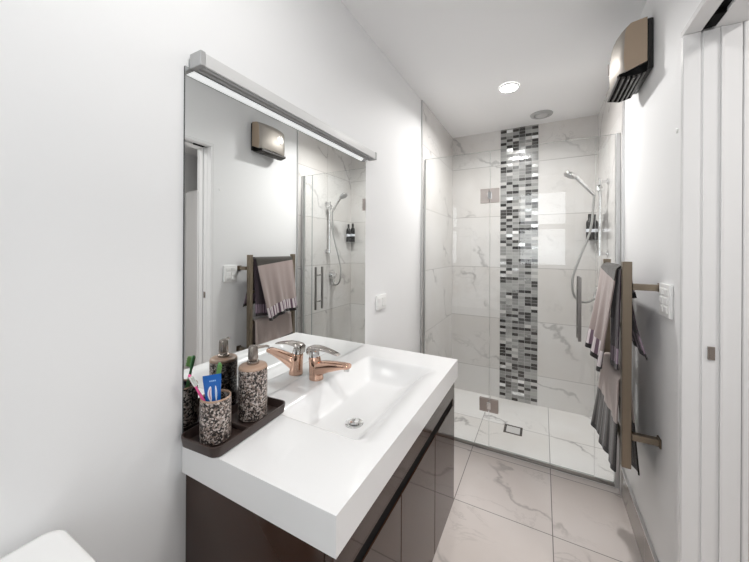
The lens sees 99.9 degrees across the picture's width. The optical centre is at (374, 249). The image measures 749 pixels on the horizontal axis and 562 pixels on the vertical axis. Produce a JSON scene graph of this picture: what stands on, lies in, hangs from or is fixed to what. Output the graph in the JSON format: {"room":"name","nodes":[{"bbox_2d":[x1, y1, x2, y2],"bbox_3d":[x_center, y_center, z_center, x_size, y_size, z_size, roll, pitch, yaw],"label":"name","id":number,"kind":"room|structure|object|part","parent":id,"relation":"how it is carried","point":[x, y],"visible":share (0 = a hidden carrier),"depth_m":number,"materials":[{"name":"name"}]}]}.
{"room":"bathroom","nodes":[
{"label":"bathroom","id":0,"kind":"room"},
{"bbox_2d":[0,0,452,561],"bbox_3d":[-0.211,0.125,1.348,0.108,2.402,3.880,0,0,28],"label":"wall","id":1,"kind":"structure","parent":0,"point":[92,91],"depth_m":0.67,"materials":[{"name":"white paint"}]},
{"bbox_2d":[182,66,365,432],"bbox_3d":[-0.256,0.010,1.158,0.005,0.912,0.888,0,0,28],"label":"wall mirror","id":2,"kind":"object","parent":1,"relation":"attached to","point":[274,209],"visible":0.86,"depth_m":0.98,"materials":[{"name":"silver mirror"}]},
{"bbox_2d":[190,50,376,160],"bbox_3d":[-0.223,-0.461,1.168,0.048,0.036,0.912,0,0,28],"label":"light","id":3,"kind":"object","parent":1,"relation":"attached to","point":[200,62],"visible":1,"depth_m":0.96,"materials":[{"name":"silver metal"}]},
{"bbox_2d":[186,383,453,561],"bbox_3d":[-0.062,0.811,1.062,0.443,0.527,0.886,0,0,28],"label":"vanity cabinet","id":4,"kind":"object","parent":1,"relation":"attached to","point":[406,522],"visible":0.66,"depth_m":0.77,"materials":[{"name":"brown paint"}]},
{"bbox_2d":[182,344,457,558],"bbox_3d":[-0.057,0.508,1.056,0.455,0.079,0.899,0,0,28],"label":"washbasin","id":5,"kind":"object","parent":4,"relation":"in","point":[314,472],"visible":0.91,"depth_m":0.76,"materials":[{"name":"white ceramic"}]},
{"bbox_2d":[181,396,284,457],"bbox_3d":[-0.358,0.454,0.828,0.130,0.026,0.244,0,0,24],"label":"tray","id":6,"kind":"object","parent":5,"relation":"on","point":[240,430],"visible":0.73,"depth_m":0.78,"materials":[{"name":"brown plastic"}]},
{"bbox_2d":[199,389,231,445],"bbox_3d":[-0.387,0.408,0.768,0.070,0.105,0.070,0,0,28],"label":"toothbrush cup","id":7,"kind":"object","parent":6,"relation":"on","point":[215,417],"visible":0.91,"depth_m":0.74,"materials":[{"name":"stone"}]},
{"bbox_2d":[188,374,204,400],"bbox_3d":[-0.402,0.371,0.751,0.074,0.159,0.021,0,0,-39],"label":"toothbrush","id":8,"kind":"object","parent":7,"relation":"in","point":[194,383],"visible":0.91,"depth_m":0.73,"materials":[{"name":"pink plastic"}]},
{"bbox_2d":[203,373,220,401],"bbox_3d":[-0.390,0.370,0.758,0.030,0.134,0.033,0,0,28],"label":"toothpaste tube","id":9,"kind":"object","parent":7,"relation":"in","point":[211,383],"visible":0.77,"depth_m":0.76,"materials":[{"name":"blue"}]},
{"bbox_2d":[208,380,216,400],"bbox_3d":[-0.388,0.339,0.754,0.014,0.047,0.017,0,0,28],"label":"print","id":10,"kind":"object","parent":9,"relation":"attached to","point":[212,384],"depth_m":0.76,"materials":[{"name":"white paint"}]},
{"bbox_2d":[216,362,221,373],"bbox_3d":[-0.392,0.367,0.775,0.020,0.167,0.040,0,0,28],"label":"toothbrush","id":11,"kind":"object","parent":7,"relation":"in","point":[219,365],"visible":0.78,"depth_m":0.78,"materials":[{"name":"green plastic"}]},
{"bbox_2d":[238,345,269,421],"bbox_3d":[-0.337,0.363,0.873,0.076,0.195,0.076,0,0,28],"label":"soap dispenser","id":12,"kind":"object","parent":6,"relation":"on","point":[252,374],"visible":0.98,"depth_m":0.84,"materials":[{"name":"stone"}]},
{"bbox_2d":[238,367,266,421],"bbox_3d":[-0.337,0.394,0.873,0.076,0.134,0.076,0,0,28],"label":"bottle","id":13,"kind":"object","parent":12,"relation":"attached to","point":[252,381],"depth_m":0.84,"materials":[{"name":"stone"}]},
{"bbox_2d":[306,345,350,380],"bbox_3d":[-0.163,0.408,1.114,0.175,0.120,0.050,0,0,28],"label":"tap","id":14,"kind":"object","parent":5,"relation":"on","point":[318,367],"visible":1,"depth_m":1.11,"materials":[{"name":"gold metal"}]},
{"bbox_3d":[-0.182,0.367,1.124,0.132,0.037,0.042,0,0,28],"label":"lever","id":15,"kind":"part","parent":14,"relation":"part of","materials":[{"name":"silver metal"}]},
{"bbox_3d":[-0.011,0.866,0.708,0.019,0.419,0.311,0,0,28],"label":"door","id":16,"kind":"part","parent":4,"relation":"part of","materials":[{"name":"brown paint"}]},
{"bbox_3d":[0.125,0.603,0.962,0.019,0.108,0.886,0,0,28],"label":"rail","id":17,"kind":"part","parent":4,"relation":"part of","materials":[{"name":"brown paint"}]},
{"bbox_3d":[0.134,0.866,0.979,0.019,0.419,0.298,0,0,28],"label":"door","id":18,"kind":"part","parent":4,"relation":"part of","materials":[{"name":"brown paint"}]},
{"bbox_3d":[0.269,0.867,1.233,0.019,0.419,0.271,0,0,28],"label":"door","id":19,"kind":"part","parent":4,"relation":"part of","materials":[{"name":"brown paint"}]},
{"bbox_2d":[375,293,385,310],"bbox_3d":[0.037,0.283,1.700,0.014,0.078,0.113,0,0,28],"label":"light switch","id":20,"kind":"object","parent":1,"relation":"attached to","point":[380,299],"visible":1,"depth_m":1.68,"materials":[{"name":"white plastic"}]},
{"bbox_2d":[420,100,422,352],"bbox_3d":[0.337,0.128,2.266,0.010,2.402,0.010,0,0,28],"label":"trim","id":21,"kind":"structure","parent":1,"relation":"attached to","point":[421,100],"depth_m":2.26,"materials":[{"name":"silver metal"}]},
{"bbox_2d":[341,0,646,137],"bbox_3d":[1.095,-1.100,0.711,3.000,0.060,3.980,0,0,28],"label":"ceiling","id":22,"kind":"structure","parent":0,"point":[456,56],"depth_m":1.71,"materials":[{"name":"white paint"}]},
{"bbox_2d":[499,82,519,92],"bbox_3d":[0.887,-1.065,2.074,0.126,0.010,0.126,0,0,28],"label":"recessed light","id":23,"kind":"object","parent":22,"relation":"in","point":[508,87],"visible":1,"depth_m":2.06,"materials":[{"name":"white paint"}]},
{"bbox_2d":[530,110,552,118],"bbox_3d":[1.320,-1.060,2.489,0.162,0.016,0.162,0,0,28],"label":"ceiling vent","id":24,"kind":"object","parent":22,"relation":"in","point":[541,114],"visible":1,"depth_m":2.46,"materials":[{"name":"grey plastic"}]},
{"bbox_2d":[452,115,597,416],"bbox_3d":[1.274,0.132,2.811,1.350,2.402,0.100,0,0,28],"label":"wall","id":25,"kind":"structure","parent":0,"point":[565,366],"depth_m":2.66,"materials":[{"name":"tile"}]},
{"bbox_2d":[499,124,538,405],"bbox_3d":[1.262,0.132,2.758,0.302,2.402,0.004,0,0,28],"label":"mosaic tiles","id":26,"kind":"object","parent":25,"relation":"attached to","point":[519,165],"depth_m":2.75,"materials":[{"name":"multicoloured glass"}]},
{"bbox_3d":[1.656,-0.069,2.460,0.160,0.008,0.160,0,0,28],"label":"corner shelf","id":27,"kind":"object","parent":25,"relation":"attached to","visible":0},
{"bbox_2d":[586,214,590,239],"bbox_3d":[1.689,-0.176,2.471,0.049,0.205,0.049,0,0,28],"label":"shampoo bottle","id":28,"kind":"object","parent":27,"relation":"on","point":[588,221],"visible":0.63,"depth_m":2.46,"materials":[{"name":"black plastic"}]},
{"bbox_2d":[591,214,597,239],"bbox_3d":[1.690,-0.171,2.417,0.047,0.195,0.047,0,0,28],"label":"shampoo bottle","id":29,"kind":"object","parent":27,"relation":"on","point":[594,233],"visible":0.71,"depth_m":2.40,"materials":[{"name":"black plastic"}]},
{"bbox_2d":[432,388,748,561],"bbox_3d":[1.091,1.363,0.706,2.980,0.060,3.980,0,0,28],"label":"floor","id":30,"kind":"structure","parent":0,"point":[504,508],"depth_m":1.71,"materials":[{"name":"tile"}]},
{"bbox_2d":[0,530,96,561],"bbox_3d":[-0.357,0.902,0.230,0.670,0.845,0.393,0,0,28],"label":"toilet","id":31,"kind":"object","parent":30,"relation":"on","point":[57,545],"visible":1,"depth_m":0.51,"materials":[{"name":"white ceramic"}]},
{"bbox_2d":[423,151,489,446],"bbox_3d":[0.563,0.337,2.200,0.456,1.984,0.026,0,0,28],"label":"screen panel","id":32,"kind":"object","parent":30,"relation":"on","point":[485,151],"visible":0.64,"depth_m":2.29,"materials":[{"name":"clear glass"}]},
{"bbox_2d":[503,424,522,436],"bbox_3d":[1.021,1.331,2.319,0.124,0.003,0.120,0,0,28],"label":"floor drain","id":33,"kind":"object","parent":30,"relation":"on","point":[511,429],"depth_m":2.32,"materials":[{"name":"silver metal"}]},
{"bbox_2d":[454,437,614,486],"bbox_3d":[0.858,1.325,2.039,1.122,0.012,0.024,0,0,28],"label":"shower threshold","id":34,"kind":"object","parent":30,"relation":"on","point":[554,467],"visible":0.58,"depth_m":1.95,"materials":[{"name":"grey metal"}]},
{"bbox_2d":[479,137,595,475],"bbox_3d":[0.993,0.329,1.971,0.638,1.963,0.106,0,0,28],"label":"shower door","id":35,"kind":"structure","parent":34,"relation":"on","point":[492,195],"depth_m":2.06,"materials":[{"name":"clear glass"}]},
{"bbox_3d":[1.206,0.347,1.857,0.016,0.372,0.106,0,0,28],"label":"handle","id":36,"kind":"part","parent":35,"relation":"part of","materials":[{"name":"grey metal"}]},
{"bbox_2d":[597,0,711,561],"bbox_3d":[0.913,0.131,0.748,0.141,2.402,3.880,0,0,28],"label":"wall","id":37,"kind":"structure","parent":0,"point":[653,114],"depth_m":1.24,"materials":[{"name":"white paint"}]},
{"bbox_2d":[596,178,608,256],"bbox_3d":[1.511,-0.210,2.087,0.066,0.520,0.056,0,0,28],"label":"shower rail","id":38,"kind":"object","parent":37,"relation":"attached to","point":[599,188],"visible":1,"depth_m":2.09,"materials":[{"name":"silver metal"}]},
{"bbox_2d":[563,171,594,303],"bbox_3d":[1.433,-0.084,2.149,0.260,0.902,0.085,0,0,12],"label":"shower","id":39,"kind":"object","parent":38,"relation":"hanging from","point":[571,175],"visible":0.84,"depth_m":2.13,"materials":[{"name":"silver metal"}]},
{"bbox_3d":[1.343,-0.502,2.168,0.066,0.036,0.074,0,0,28],"label":"spray plate","id":40,"kind":"part","parent":39,"relation":"part of","materials":[{"name":"silver metal"}]},
{"bbox_3d":[1.421,-0.434,2.131,0.126,0.147,0.032,0,0,24],"label":"handle","id":41,"kind":"part","parent":39,"relation":"part of","materials":[{"name":"silver metal"}]},
{"bbox_2d":[595,133,620,487],"bbox_3d":[1.326,0.341,1.793,0.110,1.984,0.032,0,0,28],"label":"screen panel","id":42,"kind":"object","parent":37,"relation":"attached to","point":[618,135],"visible":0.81,"depth_m":1.76,"materials":[{"name":"clear glass"}]},
{"bbox_2d":[620,101,624,493],"bbox_3d":[1.349,0.133,1.709,0.010,2.402,0.010,0,0,28],"label":"trim","id":43,"kind":"structure","parent":37,"relation":"attached to","point":[623,102],"depth_m":1.71,"materials":[{"name":"silver metal"}]},
{"bbox_2d":[607,16,653,101],"bbox_3d":[1.123,-0.820,1.398,0.122,0.234,0.256,0,0,28],"label":"heater","id":44,"kind":"object","parent":37,"relation":"attached to","point":[631,63],"visible":1,"depth_m":1.30,"materials":[{"name":"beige metal"}]},
{"bbox_2d":[607,63,646,101],"bbox_3d":[1.116,-0.729,1.402,0.096,0.052,0.238,0,0,28],"label":"grille","id":45,"kind":"object","parent":44,"relation":"attached to","point":[627,80],"depth_m":1.35,"materials":[{"name":"grey plastic"}]},
{"bbox_3d":[1.168,-0.832,1.374,0.021,0.206,0.244,0,0,28],"label":"plate","id":46,"kind":"part","parent":44,"relation":"part of","materials":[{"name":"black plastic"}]},
{"bbox_2d":[603,259,661,468],"bbox_3d":[1.122,0.449,1.398,0.114,0.801,0.483,0,0,28],"label":"towel rail","id":47,"kind":"object","parent":37,"relation":"attached to","point":[625,434],"visible":0.68,"depth_m":1.22,"materials":[{"name":"brown metal"}]},
{"bbox_3d":[1.189,0.449,1.614,0.030,0.801,0.030,0,0,28],"label":"post","id":48,"kind":"part","parent":47,"relation":"part of","materials":[{"name":"brown metal"}]},
{"bbox_2d":[585,262,636,371],"bbox_3d":[1.069,0.299,1.435,0.154,0.469,0.370,0,0,28],"label":"hand towel","id":49,"kind":"object","parent":47,"relation":"hanging from","point":[597,331],"visible":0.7,"depth_m":1.44,"materials":[{"name":"beige fabric"}]},
{"bbox_2d":[591,352,639,475],"bbox_3d":[1.077,0.711,1.426,0.128,0.392,0.376,0,0,28],"label":"bath towel","id":50,"kind":"object","parent":47,"relation":"hanging from","point":[604,420],"visible":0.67,"depth_m":1.39,"materials":[{"name":"grey fabric"}]},
{"bbox_3d":[0.985,0.448,1.232,0.030,0.801,0.030,0,0,28],"label":"post","id":51,"kind":"part","parent":47,"relation":"part of","materials":[{"name":"brown metal"}]},
{"bbox_2d":[610,267,647,369],"bbox_3d":[1.061,0.290,1.328,0.097,0.436,0.256,0,0,28],"label":"towel","id":52,"kind":"object","parent":47,"relation":"hanging from","point":[615,307],"visible":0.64,"depth_m":1.28,"materials":[{"name":"grey fabric"}]},
{"bbox_2d":[621,466,658,561],"bbox_3d":[1.153,1.258,1.350,0.008,0.150,0.802,0,0,28],"label":"baseboard","id":53,"kind":"structure","parent":37,"relation":"attached to","point":[644,549],"depth_m":1.45,"materials":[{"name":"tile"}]},
{"bbox_2d":[659,283,672,318],"bbox_3d":[1.027,0.180,1.112,0.014,0.115,0.106,0,0,28],"label":"switch panel","id":54,"kind":"object","parent":37,"relation":"attached to","point":[665,290],"visible":1,"depth_m":1.09,"materials":[{"name":"white plastic"}]},
{"bbox_2d":[679,0,748,561],"bbox_3d":[0.817,0.322,0.562,0.147,2.019,0.908,0,0,28],"label":"door","id":55,"kind":"structure","parent":37,"relation":"in","point":[714,169],"depth_m":0.95,"materials":[{"name":"white paint"}]},
{"bbox_3d":[1.016,0.314,0.950,0.016,0.040,0.004,0,0,28],"label":"strike plate","id":56,"kind":"part","parent":55,"relation":"part of","materials":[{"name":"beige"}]}
]}

